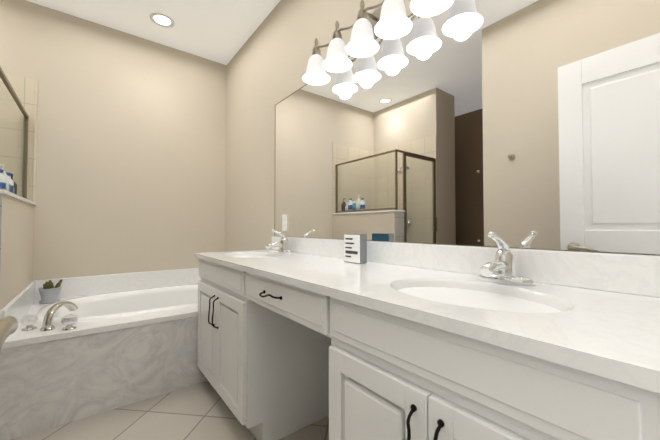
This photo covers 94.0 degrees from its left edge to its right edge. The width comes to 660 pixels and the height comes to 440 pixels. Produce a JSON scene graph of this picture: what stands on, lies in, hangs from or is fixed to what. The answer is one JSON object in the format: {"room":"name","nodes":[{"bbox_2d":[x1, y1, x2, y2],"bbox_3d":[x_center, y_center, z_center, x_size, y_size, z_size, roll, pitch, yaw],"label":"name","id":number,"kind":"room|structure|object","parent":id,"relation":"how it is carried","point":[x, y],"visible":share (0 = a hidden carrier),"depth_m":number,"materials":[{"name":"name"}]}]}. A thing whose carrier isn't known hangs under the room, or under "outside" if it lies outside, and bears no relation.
{"room":"bathroom","nodes":[
{"label":"bathroom","id":0,"kind":"room"},
{"bbox_2d":[0,316,17,350],"bbox_3d":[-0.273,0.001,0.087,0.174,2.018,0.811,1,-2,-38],"label":"door handle","id":1,"kind":"object","parent":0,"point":[8,325],"depth_m":0.37,"materials":[{"name":"silver"}]},
{"bbox_2d":[0,189,35,309],"bbox_3d":[-1.961,0.461,1.838,0.174,1.200,1.062,1,-2,-38],"label":"wall","id":2,"kind":"structure","parent":0,"point":[16,239],"depth_m":1.75,"materials":[{"name":"paint"}]},
{"bbox_2d":[0,169,5,189],"bbox_3d":[-2.034,-0.225,1.894,0.057,0.172,0.071,1,-2,-38],"label":"bottle","id":3,"kind":"object","parent":2,"relation":"on","point":[2,179],"depth_m":1.89,"materials":[{"name":"white plastic"}]},
{"bbox_2d":[0,164,8,190],"bbox_3d":[-2.076,-0.244,1.949,0.060,0.212,0.075,1,-2,-38],"label":"bottle","id":4,"kind":"object","parent":2,"relation":"on","point":[5,175],"depth_m":1.95,"materials":[{"name":"white plastic"}]},
{"bbox_2d":[6,172,13,192],"bbox_3d":[-2.168,-0.226,2.068,0.061,0.182,0.076,1,-2,-38],"label":"bottle","id":5,"kind":"object","parent":2,"relation":"on","point":[12,185],"depth_m":2.06,"materials":[{"name":"white"}]},
{"bbox_2d":[11,174,16,194],"bbox_3d":[-2.251,-0.229,2.174,0.054,0.192,0.068,1,-2,-38],"label":"bottle","id":6,"kind":"object","parent":2,"relation":"on","point":[15,189],"depth_m":2.17,"materials":[{"name":"brown plastic"}]},
{"bbox_2d":[0,0,225,279],"bbox_3d":[-2.442,-0.290,2.231,3.570,2.720,0.120,1,-2,-38],"label":"wall","id":7,"kind":"structure","parent":0,"point":[130,175],"depth_m":2.64,"materials":[{"name":"paint"}]},
{"bbox_2d":[27,0,279,64],"bbox_3d":[-1.323,-1.732,0.820,3.570,0.100,3.770,1,-2,-38],"label":"ceiling","id":8,"kind":"structure","parent":0,"point":[220,31],"depth_m":2.51,"materials":[{"name":"white paint"}]},
{"bbox_2d":[150,13,174,27],"bbox_3d":[-1.378,-1.639,2.529,0.179,0.007,0.179,0,-1,7],"label":"recessed light","id":9,"kind":"object","parent":8,"relation":"in","point":[162,20],"visible":1,"depth_m":2.51,"materials":[{"name":"white plastic"}]},
{"bbox_2d":[11,381,328,439],"bbox_3d":[-1.323,1.087,0.757,3.570,0.100,3.770,1,-2,-38],"label":"floor","id":10,"kind":"structure","parent":0,"point":[201,411],"depth_m":1.59,"materials":[{"name":"tile"}]},
{"bbox_2d":[0,66,28,198],"bbox_3d":[-2.211,0.131,1.634,0.725,1.849,1.070,1,-2,-38],"label":"shower enclosure","id":11,"kind":"object","parent":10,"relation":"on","point":[5,80],"visible":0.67,"depth_m":2.10,"materials":[{"name":"clear glass"}]},
{"bbox_2d":[0,268,207,439],"bbox_3d":[-1.328,0.762,2.313,1.436,0.620,1.073,1,-2,-38],"label":"tub","id":12,"kind":"object","parent":10,"relation":"on","point":[85,346],"visible":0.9,"depth_m":1.76,"materials":[{"name":"stone"}]},
{"bbox_2d":[38,279,62,303],"bbox_3d":[-2.046,0.520,2.252,0.132,0.160,0.131,1,-2,-38],"label":"plant","id":13,"kind":"object","parent":12,"relation":"on","point":[49,291],"visible":1,"depth_m":2.22,"materials":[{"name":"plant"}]},
{"bbox_2d":[195,229,659,439],"bbox_3d":[0.082,0.543,1.195,0.580,1.005,2.411,1,-2,-38],"label":"bathroom vanity","id":14,"kind":"object","parent":10,"relation":"on","point":[503,340],"visible":1,"depth_m":0.78,"materials":[{"name":"white wood"}]},
{"bbox_2d":[344,234,366,263],"bbox_3d":[0.119,0.134,1.463,0.045,0.135,0.115,1,-2,-38],"label":"block sign","id":15,"kind":"object","parent":14,"relation":"on","point":[355,248],"visible":1,"depth_m":1.43,"materials":[{"name":"white wood"}]},
{"bbox_2d":[225,0,659,255],"bbox_3d":[0.077,-0.300,1.798,0.120,2.720,3.650,1,-2,-38],"label":"wall","id":16,"kind":"structure","parent":0,"point":[266,67],"depth_m":2.50,"materials":[{"name":"paint"}]},
{"bbox_2d":[282,214,287,230],"bbox_3d":[-0.321,0.019,2.185,0.006,0.116,0.070,1,-2,-38],"label":"electrical outlet","id":17,"kind":"object","parent":16,"relation":"attached to","point":[285,222],"visible":1,"depth_m":2.17,"materials":[{"name":"white plastic"}]},
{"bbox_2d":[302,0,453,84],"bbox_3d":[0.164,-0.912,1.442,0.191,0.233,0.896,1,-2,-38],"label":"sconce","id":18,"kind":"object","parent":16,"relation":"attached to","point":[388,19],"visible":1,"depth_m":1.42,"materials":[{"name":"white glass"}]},
{"bbox_2d":[274,0,659,254],"bbox_3d":[0.318,-0.398,1.380,0.008,0.992,2.391,1,-2,-38],"label":"mirror","id":19,"kind":"object","parent":16,"relation":"attached to","point":[524,123],"visible":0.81,"depth_m":1.06,"materials":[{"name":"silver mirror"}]},
{"bbox_3d":[-2.682,-0.311,1.304,0.415,2.720,1.050,1,-2,-38],"label":"wall","id":20,"kind":"structure","parent":0,"visible":0},
{"bbox_2d":[0,74,36,201],"bbox_3d":[-2.210,-0.013,1.663,0.778,2.140,1.050,1,-2,-38],"label":"tiled wall","id":21,"kind":"structure","parent":20,"relation":"attached to","point":[25,89],"depth_m":2.27,"materials":[{"name":"beige tile"}]}
]}

